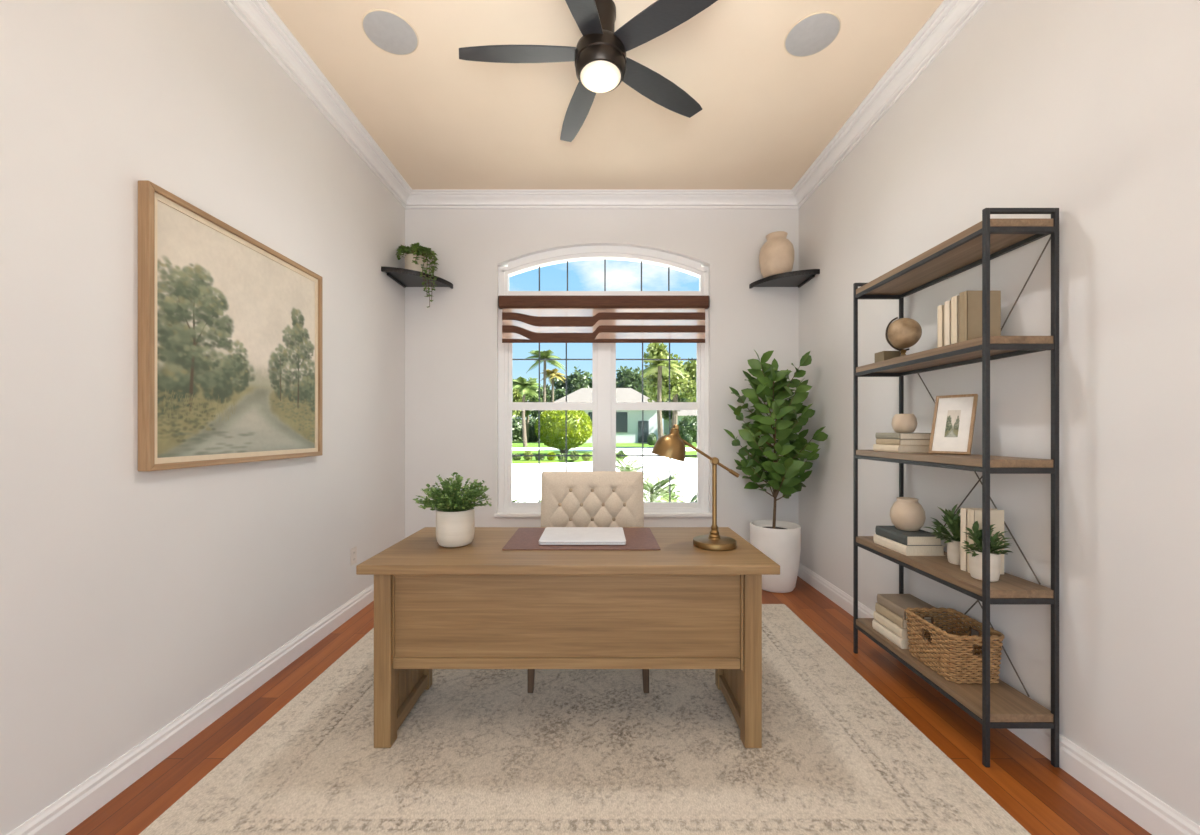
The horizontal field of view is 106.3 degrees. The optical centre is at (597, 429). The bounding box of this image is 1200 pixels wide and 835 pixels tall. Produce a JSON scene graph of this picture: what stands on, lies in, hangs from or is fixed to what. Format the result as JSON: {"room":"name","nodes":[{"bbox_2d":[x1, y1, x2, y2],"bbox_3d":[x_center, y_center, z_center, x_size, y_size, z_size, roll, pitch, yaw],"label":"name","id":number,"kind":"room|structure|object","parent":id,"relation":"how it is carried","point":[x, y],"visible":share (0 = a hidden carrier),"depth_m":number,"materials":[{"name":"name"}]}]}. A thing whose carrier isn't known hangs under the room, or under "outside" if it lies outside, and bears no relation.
{"room":"office","nodes":[
{"label":"office","id":0,"kind":"room"},
{"bbox_2d":[0,0,404,834],"bbox_3d":[-1.734,-0.383,1.310,0.140,3.266,5.420,0,0,0],"label":"wall","id":1,"kind":"structure","parent":0,"point":[130,597],"depth_m":1.62,"materials":[{"name":"white paint"}]},
{"bbox_2d":[7,584,373,834],"bbox_3d":[-1.655,1.194,1.240,0.019,0.112,5.280,0,0,0],"label":"baseboard","id":2,"kind":"structure","parent":1,"relation":"attached to","point":[63,815],"depth_m":1.73,"materials":[{"name":"white paint"}]},
{"bbox_2d":[138,180,322,470],"bbox_3d":[-1.643,-0.376,2.138,0.041,1.052,1.028,0,0,0],"label":"landscape painting","id":3,"kind":"object","parent":1,"relation":"attached to","point":[230,326],"visible":1,"depth_m":1.94,"materials":[{"name":"brown wood"}]},
{"bbox_2d":[223,0,411,207],"bbox_3d":[-1.610,-1.962,1.240,0.108,0.108,5.280,0,0,0],"label":"crown molding","id":4,"kind":"structure","parent":1,"relation":"attached to","point":[258,16],"depth_m":2.56,"materials":[{"name":"white paint"}]},
{"bbox_2d":[350,546,356,565],"bbox_3d":[-1.659,0.856,3.056,0.008,0.115,0.072,0,0,0],"label":"wall outlet","id":5,"kind":"object","parent":1,"relation":"attached to","point":[353,551],"visible":1,"depth_m":3.05,"materials":[{"name":"white plastic"}]},
{"bbox_2d":[405,209,798,542],"bbox_3d":[0.033,-0.383,3.950,3.674,3.266,0.140,0,0,0],"label":"wall","id":6,"kind":"structure","parent":0,"point":[451,344],"depth_m":3.88,"materials":[{"name":"white paint"}]},
{"bbox_2d":[381,266,452,288],"bbox_3d":[-1.455,-1.236,3.663,0.415,0.036,0.430,0,0,0],"label":"corner shelf","id":7,"kind":"object","parent":6,"relation":"attached to","point":[405,278],"visible":0.94,"depth_m":3.66,"materials":[{"name":"black paint"}]},
{"bbox_2d":[395,243,438,307],"bbox_3d":[-1.458,-1.237,3.673,0.399,0.557,0.299,0,0,21],"label":"trailing plant","id":8,"kind":"object","parent":7,"relation":"on","point":[416,259],"visible":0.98,"depth_m":3.60,"materials":[{"name":"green plant"}]},
{"bbox_2d":[405,189,797,208],"bbox_3d":[0.033,-1.962,3.826,3.394,0.108,0.108,0,0,0],"label":"crown molding","id":9,"kind":"structure","parent":6,"relation":"attached to","point":[418,198],"depth_m":3.84,"materials":[{"name":"white paint"}]},
{"bbox_2d":[494,245,711,516],"bbox_3d":[0.048,-0.433,3.929,1.877,2.358,0.142,0,0,0],"label":"window","id":10,"kind":"structure","parent":6,"relation":"in","point":[603,405],"depth_m":3.93,"materials":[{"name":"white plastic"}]},
{"bbox_2d":[512,410,591,501],"bbox_3d":[-0.402,0.230,3.956,0.706,0.808,0.007,0,0,0],"label":"grille","id":11,"kind":"object","parent":10,"relation":"attached to","point":[538,455],"depth_m":3.95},
{"bbox_2d":[512,309,591,401],"bbox_3d":[-0.402,-0.684,3.976,0.706,0.882,0.007,0,0,0],"label":"grille","id":12,"kind":"object","parent":10,"relation":"attached to","point":[539,359],"depth_m":3.97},
{"bbox_2d":[498,296,709,342],"bbox_3d":[0.049,-0.943,3.838,1.790,0.400,0.072,0,0,0],"label":"window shade","id":13,"kind":"object","parent":10,"relation":"attached to","point":[504,302],"visible":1,"depth_m":3.84,"materials":[{"name":"brown fabric"}]},
{"bbox_2d":[539,259,669,290],"bbox_3d":[0.054,-1.365,3.978,1.156,0.299,0.008,0,0,0],"label":"grille","id":14,"kind":"object","parent":10,"relation":"attached to","point":[571,260],"depth_m":3.97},
{"bbox_2d":[616,410,696,501],"bbox_3d":[0.513,0.230,3.956,0.713,0.808,0.007,0,0,0],"label":"grille","id":15,"kind":"object","parent":10,"relation":"attached to","point":[642,455],"depth_m":3.95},
{"bbox_2d":[616,309,696,401],"bbox_3d":[0.513,-0.684,3.976,0.713,0.882,0.007,0,0,0],"label":"grille","id":16,"kind":"object","parent":10,"relation":"attached to","point":[642,359],"depth_m":3.97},
{"bbox_2d":[749,269,819,288],"bbox_3d":[1.516,-1.236,3.691,0.425,0.036,0.376,0,0,0],"label":"corner shelf","id":17,"kind":"object","parent":6,"relation":"attached to","point":[799,278],"visible":1,"depth_m":3.68,"materials":[{"name":"black paint"}]},
{"bbox_2d":[759,231,793,277],"bbox_3d":[1.468,-1.427,3.700,0.270,0.345,0.270,0,0,0],"label":"vase","id":18,"kind":"object","parent":17,"relation":"on","point":[776,256],"visible":0.94,"depth_m":3.60,"materials":[{"name":"beige ceramic"}]},
{"bbox_2d":[267,0,943,188],"bbox_3d":[0.033,-2.091,1.240,3.674,0.150,5.560,0,0,0],"label":"ceiling","id":19,"kind":"structure","parent":0,"point":[443,120],"depth_m":2.67,"materials":[{"name":"beige paint"}]},
{"bbox_2d":[362,9,418,54],"bbox_3d":[-1.052,-2.012,2.285,0.262,0.007,0.262,0,0,0],"label":"ceiling speaker","id":20,"kind":"object","parent":19,"relation":"attached to","point":[389,31],"visible":1,"depth_m":2.27,"materials":[{"name":"white plastic"}]},
{"bbox_2d":[459,0,717,141],"bbox_3d":[-0.044,-1.843,2.169,1.266,0.346,1.314,0,0,0],"label":"ceiling fan","id":21,"kind":"object","parent":19,"relation":"attached to","point":[602,63],"visible":1,"depth_m":2.11,"materials":[{"name":"brown metal"}]},
{"bbox_2d":[784,11,840,56],"bbox_3d":[1.092,-2.012,2.297,0.262,0.007,0.262,0,0,0],"label":"ceiling speaker","id":22,"kind":"object","parent":19,"relation":"attached to","point":[814,32],"visible":1,"depth_m":2.29,"materials":[{"name":"white plastic"}]},
{"bbox_2d":[66,576,1151,834],"bbox_3d":[0.033,1.325,1.240,3.674,0.150,5.560,0,0,0],"label":"floor","id":23,"kind":"structure","parent":0,"point":[1043,798],"depth_m":1.79,"materials":[{"name":"brown wood"}]},
{"bbox_2d":[139,604,1030,834],"bbox_3d":[-0.040,1.244,2.160,2.730,0.012,2.080,0,0,0],"label":"area rug","id":24,"kind":"object","parent":23,"relation":"on","point":[588,751],"visible":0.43,"depth_m":1.69,"materials":[{"name":"fabric"}]},
{"bbox_2d":[356,527,779,747],"bbox_3d":[-0.113,0.874,2.038,1.605,0.724,0.675,0,0,0],"label":"office desk","id":25,"kind":"object","parent":24,"relation":"on","point":[479,604],"visible":0.93,"depth_m":1.77,"materials":[{"name":"brown wood"}]},
{"bbox_2d":[413,472,491,546],"bbox_3d":[-0.652,0.351,2.024,0.344,0.322,0.328,0,0,-19],"label":"plant","id":26,"kind":"object","parent":25,"relation":"on","point":[455,512],"visible":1,"depth_m":1.96,"materials":[{"name":"green plant"}]},
{"bbox_2d":[502,528,660,549],"bbox_3d":[-0.071,0.509,2.122,0.678,0.005,0.417,0,0,0],"label":"desk pad","id":27,"kind":"object","parent":25,"relation":"on","point":[523,538],"visible":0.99,"depth_m":2.01,"materials":[{"name":"brown leather"}]},
{"bbox_2d":[539,527,625,544],"bbox_3d":[-0.069,0.497,2.117,0.386,0.018,0.290,0,0,0],"label":"laptop","id":28,"kind":"object","parent":27,"relation":"on","point":[551,535],"visible":1,"depth_m":2.06,"materials":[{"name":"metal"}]},
{"bbox_2d":[652,424,739,550],"bbox_3d":[0.431,0.243,1.990,0.389,0.537,0.188,0,0,0],"label":"desk lamp","id":29,"kind":"object","parent":25,"relation":"on","point":[672,446],"visible":1,"depth_m":1.96,"materials":[{"name":"gold metal"}]},
{"bbox_2d":[528,471,648,692],"bbox_3d":[-0.033,0.742,2.389,0.596,0.990,0.597,0,0,0],"label":"desk chair","id":30,"kind":"object","parent":24,"relation":"on","point":[568,498],"visible":0.48,"depth_m":2.60,"materials":[{"name":"beige fabric"}]},
{"bbox_2d":[724,350,827,592],"bbox_3d":[1.380,0.317,3.510,0.664,1.865,0.670,0,0,-13],"label":"potted tree","id":31,"kind":"object","parent":23,"relation":"on","point":[778,540],"visible":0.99,"depth_m":3.44,"materials":[{"name":"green plant"}]},
{"bbox_2d":[853,208,1058,766],"bbox_3d":[1.571,0.213,2.098,0.273,2.072,0.865,0,0,0],"label":"bookshelf","id":32,"kind":"object","parent":23,"relation":"on","point":[1000,705],"visible":0.93,"depth_m":1.74,"materials":[{"name":"brown wood"}]},
{"bbox_2d":[875,351,899,362],"bbox_3d":[1.530,-0.382,2.382,0.085,0.062,0.080,0,0,0],"label":"wooden box","id":33,"kind":"object","parent":32,"relation":"on","point":[883,355],"visible":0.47,"depth_m":2.34,"materials":[{"name":"brown wood"}]},
{"bbox_2d":[872,620,909,648],"bbox_3d":[1.549,1.031,2.279,0.182,0.047,0.226,0,0,0],"label":"book","id":34,"kind":"object","parent":32,"relation":"on","point":[902,643],"visible":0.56,"depth_m":2.24,"materials":[{"name":"beige paper"}]},
{"bbox_2d":[874,611,927,638],"bbox_3d":[1.549,0.983,2.278,0.174,0.047,0.220,0,0,0],"label":"book","id":35,"kind":"object","parent":34,"relation":"on","point":[902,633],"visible":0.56,"depth_m":2.24,"materials":[{"name":"beige paper"}]},
{"bbox_2d":[875,603,936,628],"bbox_3d":[1.553,0.936,2.274,0.174,0.047,0.212,0,0,0],"label":"book","id":36,"kind":"object","parent":35,"relation":"on","point":[880,609],"visible":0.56,"depth_m":2.25,"materials":[{"name":"beige paper"}]},
{"bbox_2d":[877,594,938,619],"bbox_3d":[1.559,0.888,2.270,0.174,0.047,0.212,0,0,0],"label":"book","id":37,"kind":"object","parent":36,"relation":"on","point":[896,603],"visible":0.77,"depth_m":2.27,"materials":[{"name":"beige paper"}]},
{"bbox_2d":[873,444,928,452],"bbox_3d":[1.549,0.092,2.285,0.182,0.034,0.200,0,0,0],"label":"book","id":38,"kind":"object","parent":32,"relation":"on","point":[876,447],"visible":0.82,"depth_m":2.19,"materials":[{"name":"beige paper"}]},
{"bbox_2d":[876,439,929,444],"bbox_3d":[1.549,0.061,2.283,0.166,0.028,0.185,0,0,0],"label":"book","id":39,"kind":"object","parent":38,"relation":"on","point":[878,441],"visible":0.89,"depth_m":2.20,"materials":[{"name":"beige paper"}]},
{"bbox_2d":[875,433,930,438],"bbox_3d":[1.551,0.030,2.284,0.170,0.032,0.188,0,0,0],"label":"book","id":40,"kind":"object","parent":39,"relation":"on","point":[877,435],"visible":0.86,"depth_m":2.19,"materials":[{"name":"beige paper"}]},
{"bbox_2d":[891,414,916,432],"bbox_3d":[1.555,-0.034,2.285,0.110,0.095,0.110,0,0,0],"label":"vase","id":41,"kind":"object","parent":40,"relation":"on","point":[901,423],"visible":1,"depth_m":2.25,"materials":[{"name":"beige ceramic"}]},
{"bbox_2d":[885,317,921,358],"bbox_3d":[1.545,-0.462,2.278,0.154,0.222,0.154,0,0,31],"label":"desk globe","id":42,"kind":"object","parent":32,"relation":"on","point":[901,334],"visible":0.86,"depth_m":2.23,"materials":[{"name":"gold metal"}]},
{"bbox_2d":[873,534,944,555],"bbox_3d":[1.547,0.571,2.250,0.186,0.046,0.250,0,0,0],"label":"book","id":43,"kind":"object","parent":32,"relation":"on","point":[903,549],"visible":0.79,"depth_m":2.13,"materials":[{"name":"beige paper"}]},
{"bbox_2d":[875,526,941,545],"bbox_3d":[1.544,0.525,2.248,0.172,0.046,0.235,0,0,0],"label":"book","id":44,"kind":"object","parent":43,"relation":"on","point":[920,537],"visible":0.9,"depth_m":2.16,"materials":[{"name":"grey paper"}]},
{"bbox_2d":[890,497,925,530],"bbox_3d":[1.557,0.423,2.265,0.150,0.158,0.150,0,0,0],"label":"vase","id":45,"kind":"object","parent":44,"relation":"on","point":[906,514],"visible":1,"depth_m":2.22,"materials":[{"name":"beige ceramic"}]},
{"bbox_2d":[937,305,943,347],"bbox_3d":[1.593,-0.453,2.014,0.134,0.205,0.028,0,0,0],"label":"book","id":46,"kind":"object","parent":32,"relation":"on","point":[940,309],"visible":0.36,"depth_m":2.01,"materials":[{"name":"beige paper"}]},
{"bbox_2d":[925,504,959,564],"bbox_3d":[1.593,0.463,2.025,0.218,0.264,0.184,0,0,0],"label":"potted succulent","id":47,"kind":"object","parent":32,"relation":"on","point":[952,520],"visible":0.61,"depth_m":2.00,"materials":[{"name":"green plant"}]},
{"bbox_2d":[944,300,950,345],"bbox_3d":[1.593,-0.457,1.973,0.134,0.213,0.030,0,0,0],"label":"book","id":48,"kind":"object","parent":32,"relation":"on","point":[947,305],"visible":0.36,"depth_m":1.97,"materials":[{"name":"beige paper"}]},
{"bbox_2d":[928,394,977,454],"bbox_3d":[1.595,-0.025,2.017,0.126,0.268,0.152,0,0,-34],"label":"picture frame","id":49,"kind":"object","parent":32,"relation":"on","point":[952,431],"visible":1,"depth_m":2.00,"materials":[{"name":"brown wood"}]},
{"bbox_2d":[944,410,960,436],"bbox_3d":[1.584,-0.029,2.010,0.042,0.121,0.049,0,0,-34],"label":"print","id":50,"kind":"object","parent":49,"relation":"attached to","point":[952,418],"depth_m":2.01,"materials":[{"name":"paper"}]},
{"bbox_2d":[904,607,1004,683],"bbox_3d":[1.573,0.951,2.005,0.247,0.206,0.309,0,0,0],"label":"wicker basket","id":51,"kind":"object","parent":32,"relation":"on","point":[951,662],"visible":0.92,"depth_m":1.94,"materials":[{"name":"brown wicker"}]},
{"bbox_2d":[951,296,958,343],"bbox_3d":[1.595,-0.462,1.934,0.139,0.222,0.032,0,0,0],"label":"book","id":52,"kind":"object","parent":32,"relation":"on","point":[954,300],"visible":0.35,"depth_m":1.93,"materials":[{"name":"beige paper"}]},
{"bbox_2d":[960,508,981,570],"bbox_3d":[1.602,0.463,1.907,0.116,0.262,0.030,0,0,0],"label":"book","id":53,"kind":"object","parent":32,"relation":"on","point":[963,511],"visible":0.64,"depth_m":1.90,"materials":[{"name":"beige paper"}]},
{"bbox_2d":[959,291,1000,341],"bbox_3d":[1.600,-0.465,1.888,0.144,0.228,0.040,0,0,0],"label":"book","id":54,"kind":"object","parent":32,"relation":"on","point":[970,302],"visible":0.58,"depth_m":1.87,"materials":[{"name":"beige paper"}]},
{"bbox_2d":[967,509,1003,573],"bbox_3d":[1.608,0.462,1.869,0.128,0.265,0.034,0,0,0],"label":"book","id":55,"kind":"object","parent":32,"relation":"on","point":[973,515],"visible":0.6,"depth_m":1.85,"materials":[{"name":"beige paper"}]},
{"bbox_2d":[962,521,1011,581],"bbox_3d":[1.540,0.478,1.784,0.179,0.232,0.127,0,0,0],"label":"potted succulent","id":56,"kind":"object","parent":32,"relation":"on","point":[975,554],"visible":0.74,"depth_m":1.78,"materials":[{"name":"green plant"}]},
{"bbox_2d":[947,538,959,564],"bbox_3d":[1.606,0.542,2.005,0.082,0.105,0.082,0,0,0],"label":"pot","id":57,"kind":"object","parent":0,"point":[953,547],"depth_m":1.99,"materials":[{"name":"ceramic"}]},
{"bbox_2d":[969,549,1000,581],"bbox_3d":[1.546,0.538,1.800,0.096,0.112,0.096,0,0,0],"label":"pot","id":58,"kind":"object","parent":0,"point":[975,563],"depth_m":1.77,"materials":[{"name":"ceramic"}]},
{"bbox_2d":[799,0,1199,825],"bbox_3d":[1.800,-0.383,1.310,0.140,3.266,5.420,0,0,0],"label":"wall","id":59,"kind":"structure","parent":0,"point":[1088,110],"depth_m":1.64,"materials":[{"name":"white paint"}]},
{"bbox_2d":[792,0,986,208],"bbox_3d":[1.676,-1.962,1.240,0.108,0.108,5.280,0,0,0],"label":"crown molding","id":60,"kind":"structure","parent":59,"relation":"attached to","point":[951,16],"depth_m":2.56,"materials":[{"name":"white paint"}]},
{"bbox_2d":[797,563,1199,834],"bbox_3d":[1.720,1.194,1.240,0.019,0.112,5.280,0,0,0],"label":"baseboard","id":61,"kind":"structure","parent":59,"relation":"attached to","point":[1149,812],"depth_m":1.54,"materials":[{"name":"white paint"}]},
{"label":"outside","id":62,"kind":"structure","parent":0,"visible":0},
{"bbox_2d":[512,438,696,447],"bbox_3d":[0.000,1.475,73.000,140.000,0.250,74.000,0,0,0],"label":"lawn","id":63,"kind":"structure","parent":62,"point":[515,444],"depth_m":39.20,"materials":[{"name":"green plant"}]},
{"bbox_2d":[512,417,522,440],"bbox_3d":[-10.342,0.047,55.962,3.223,3.434,3.108,0,0,0],"label":"shrub","id":64,"kind":"object","parent":63,"relation":"on","point":[516,423],"visible":0.45,"depth_m":55.14,"materials":[{"name":"green plant"}]},
{"bbox_2d":[512,379,526,417],"bbox_3d":[-8.257,-1.633,40.078,3.723,5.978,3.816,0,0,0],"label":"tree","id":65,"kind":"object","parent":63,"relation":"on","point":[517,397],"visible":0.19,"depth_m":39.54,"materials":[{"name":"green plant"}]},
{"bbox_2d":[513,376,541,446],"bbox_3d":[-5.915,-1.431,36.314,3.268,5.582,2.812,0,0,-44],"label":"palm tree","id":66,"kind":"object","parent":63,"relation":"on","point":[521,382],"visible":0.88,"depth_m":36.17,"materials":[{"name":"green plant"}]},
{"bbox_2d":[520,416,537,441],"bbox_3d":[-7.610,-0.015,51.991,2.745,3.447,3.054,0,0,0],"label":"shrub","id":67,"kind":"object","parent":63,"relation":"on","point":[532,434],"visible":0.39,"depth_m":51.10,"materials":[{"name":"green plant"}]},
{"bbox_2d":[517,386,542,442],"bbox_3d":[-7.574,-1.782,47.011,4.192,6.274,3.902,0,0,0],"label":"tree","id":68,"kind":"object","parent":63,"relation":"on","point":[529,397],"visible":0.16,"depth_m":46.56,"materials":[{"name":"green plant"}]},
{"bbox_2d":[529,384,556,418],"bbox_3d":[-8.591,-2.942,70.029,4.907,8.595,4.280,0,0,0],"label":"tree","id":69,"kind":"object","parent":63,"relation":"on","point":[534,414],"visible":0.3,"depth_m":69.12,"materials":[{"name":"green plant"}]},
{"bbox_2d":[525,350,564,444],"bbox_3d":[-4.633,-2.863,40.090,3.784,8.440,3.393,0,0,0],"label":"palm tree","id":70,"kind":"object","parent":63,"relation":"on","point":[544,354],"visible":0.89,"depth_m":39.88,"materials":[{"name":"green plant"}]},
{"bbox_2d":[540,368,565,401],"bbox_3d":[-4.282,-2.299,44.052,2.366,7.312,2.628,0,0,-41],"label":"palm tree","id":71,"kind":"object","parent":63,"relation":"on","point":[550,374],"visible":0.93,"depth_m":43.88,"materials":[{"name":"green plant"}]},
{"bbox_2d":[554,366,588,400],"bbox_3d":[-3.500,-3.643,60.216,5.539,9.998,4.369,0,0,-26],"label":"tree","id":72,"kind":"object","parent":63,"relation":"on","point":[577,381],"visible":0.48,"depth_m":59.09,"materials":[{"name":"green plant"}]},
{"bbox_2d":[583,371,591,387],"bbox_3d":[-1.118,-3.817,69.912,5.535,10.344,5.396,0,0,0],"label":"tree","id":73,"kind":"object","parent":63,"relation":"on","point":[587,375],"visible":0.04,"depth_m":68.41,"materials":[{"name":"green plant"}]},
{"bbox_2d":[554,388,657,442],"bbox_3d":[0.664,-1.705,50.985,12.164,6.110,10.030,0,0,0],"label":"house","id":74,"kind":"structure","parent":63,"relation":"on","point":[628,422],"depth_m":46.60,"materials":[{"name":"white paint"}]},
{"bbox_2d":[616,366,645,394],"bbox_3d":[3.992,-3.654,60.008,5.000,10.019,5.643,0,0,0],"label":"tree","id":75,"kind":"object","parent":63,"relation":"on","point":[628,378],"visible":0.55,"depth_m":58.96,"materials":[{"name":"green plant"}]},
{"bbox_2d":[647,433,656,444],"bbox_3d":[4.797,0.850,39.988,0.960,1.278,1.024,0,0,-32],"label":"clipped hedge","id":76,"kind":"object","parent":63,"relation":"on","point":[651,439],"visible":0.96,"depth_m":39.68,"materials":[{"name":"green plant"}]},
{"bbox_2d":[655,392,685,427],"bbox_3d":[8.844,-1.755,54.036,4.202,6.220,4.082,0,0,0],"label":"tree","id":77,"kind":"object","parent":63,"relation":"on","point":[665,413],"visible":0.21,"depth_m":53.66,"materials":[{"name":"green plant"}]},
{"bbox_2d":[664,410,696,434],"bbox_3d":[16.258,-1.100,66.000,13.124,4.900,9.000,0,0,0],"label":"house","id":78,"kind":"structure","parent":63,"relation":"on","point":[682,413],"depth_m":62.90,"materials":[{"name":"white paint"}]},
{"bbox_2d":[678,415,696,441],"bbox_3d":[10.210,0.021,49.993,3.026,3.462,3.043,0,0,0],"label":"shrub","id":79,"kind":"object","parent":63,"relation":"on","point":[688,424],"visible":0.64,"depth_m":49.20,"materials":[{"name":"green plant"}]},
{"bbox_2d":[683,433,692,444],"bbox_3d":[7.992,0.854,39.997,0.942,1.267,1.082,0,0,0],"label":"clipped hedge","id":80,"kind":"object","parent":63,"relation":"on","point":[688,437],"visible":0.7,"depth_m":39.66,"materials":[{"name":"green plant"}]},
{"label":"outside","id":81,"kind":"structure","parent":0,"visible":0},
{"bbox_2d":[512,448,696,501],"bbox_3d":[0.000,1.500,20.015,140.000,0.200,31.970,0,0,0],"label":"pavement","id":82,"kind":"structure","parent":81,"point":[524,476],"depth_m":15.55,"materials":[{"name":"concrete"}]},
{"bbox_2d":[512,450,627,463],"bbox_3d":[-19.223,1.355,23.800,41.554,0.090,10.400,0,0,0],"label":"flower bed","id":83,"kind":"object","parent":82,"relation":"on","point":[522,460],"depth_m":20.69,"materials":[{"name":"plant"}]},
{"bbox_2d":[512,453,520,459],"bbox_3d":[-3.507,1.175,19.396,0.434,0.398,0.427,0,0,0],"label":"shrub","id":84,"kind":"object","parent":83,"relation":"on","point":[513,457],"visible":0.77,"depth_m":19.30,"materials":[{"name":"green plant"}]},
{"bbox_2d":[523,451,533,459],"bbox_3d":[-2.996,1.111,19.387,0.477,0.494,0.481,0,0,0],"label":"shrub","id":85,"kind":"object","parent":83,"relation":"on","point":[525,452],"visible":0.86,"depth_m":19.28,"materials":[{"name":"green plant"}]},
{"bbox_2d":[535,453,544,459],"bbox_3d":[-2.501,1.163,19.402,0.448,0.387,0.452,0,0,0],"label":"shrub","id":86,"kind":"object","parent":83,"relation":"on","point":[536,457],"visible":0.65,"depth_m":19.30,"materials":[{"name":"green plant"}]},
{"bbox_2d":[547,451,555,460],"bbox_3d":[-2.015,1.140,19.395,0.416,0.433,0.440,0,0,0],"label":"shrub","id":87,"kind":"object","parent":83,"relation":"on","point":[550,458],"visible":0.87,"depth_m":19.32,"materials":[{"name":"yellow plant"}]},
{"bbox_2d":[534,410,591,453],"bbox_3d":[-1.772,-0.003,23.499,3.116,2.650,3.150,0,0,0],"label":"round shrub","id":88,"kind":"object","parent":83,"relation":"on","point":[552,422],"visible":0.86,"depth_m":22.48,"materials":[{"name":"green plant"}]},
{"bbox_2d":[558,453,567,460],"bbox_3d":[-1.498,1.173,19.395,0.465,0.380,0.445,0,0,42],"label":"shrub","id":89,"kind":"object","parent":83,"relation":"on","point":[561,458],"visible":0.62,"depth_m":19.29,"materials":[{"name":"green plant"}]},
{"bbox_2d":[569,450,579,460],"bbox_3d":[-1.007,1.112,19.404,0.446,0.508,0.454,0,0,44],"label":"shrub","id":90,"kind":"object","parent":83,"relation":"on","point":[574,458],"visible":0.85,"depth_m":19.31,"materials":[{"name":"green plant"}]},
{"bbox_2d":[581,452,590,460],"bbox_3d":[-0.514,1.162,19.398,0.442,0.396,0.466,0,0,0],"label":"shrub","id":91,"kind":"object","parent":83,"relation":"on","point":[585,458],"visible":0.84,"depth_m":19.32,"materials":[{"name":"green plant"}]},
{"bbox_2d":[616,450,625,459],"bbox_3d":[0.994,1.108,19.404,0.453,0.482,0.443,0,0,0],"label":"shrub","id":92,"kind":"object","parent":83,"relation":"on","point":[620,452],"visible":0.75,"depth_m":19.30,"materials":[{"name":"green plant"}]},
{"bbox_2d":[616,454,648,478],"bbox_3d":[0.528,0.891,7.248,0.640,1.018,0.713,0,0,-32],"label":"palm","id":93,"kind":"object","parent":82,"relation":"on","point":[621,468],"visible":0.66,"depth_m":7.18,"materials":[{"name":"green plant"}]},
{"bbox_2d":[624,464,680,501],"bbox_3d":[0.650,0.917,5.670,0.817,0.967,0.990,0,0,0],"label":"palm","id":94,"kind":"object","parent":82,"relation":"on","point":[649,487],"visible":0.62,"depth_m":5.65,"materials":[{"name":"green plant"}]},
{"bbox_2d":[643,343,695,427],"bbox_3d":[4.809,-2.270,29.804,4.162,7.249,4.067,0,0,27],"label":"tree","id":95,"kind":"object","parent":82,"relation":"on","point":[678,383],"visible":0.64,"depth_m":29.25,"materials":[{"name":"green plant"}]},
{"bbox_2d":[653,486,687,500],"bbox_3d":[1.043,1.112,6.590,0.539,0.578,0.516,0,0,0],"label":"palm","id":96,"kind":"object","parent":82,"relation":"on","point":[673,497],"visible":0.37,"depth_m":6.58,"materials":[{"name":"green plant"}]},
{"bbox_2d":[660,493,696,501],"bbox_3d":[0.918,1.027,4.767,0.778,0.748,0.749,0,0,0],"label":"palm","id":97,"kind":"object","parent":82,"relation":"on","point":[695,496],"visible":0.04,"depth_m":4.86,"materials":[{"name":"green plant"}]},
{"bbox_2d":[683,376,695,401],"bbox_3d":[8.602,-2.285,34.110,4.194,7.282,3.295,0,0,-28],"label":"tree","id":98,"kind":"object","parent":82,"relation":"on","point":[693,378],"visible":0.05,"depth_m":34.04,"materials":[{"name":"green plant"}]},
{"bbox_2d":[685,451,696,457],"bbox_3d":[21.884,1.355,25.000,36.232,0.090,8.000,0,0,0],"label":"verge","id":99,"kind":"structure","parent":82,"relation":"on","point":[687,452],"depth_m":24.06,"materials":[{"name":"green plant"}]},
{"bbox_2d":[637,355,684,438],"bbox_3d":[3.520,-1.398,25.489,2.739,5.515,2.631,0,0,0],"label":"palm tree","id":100,"kind":"object","parent":99,"relation":"on","point":[662,366],"visible":0.95,"depth_m":25.39,"materials":[{"name":"green plant"}]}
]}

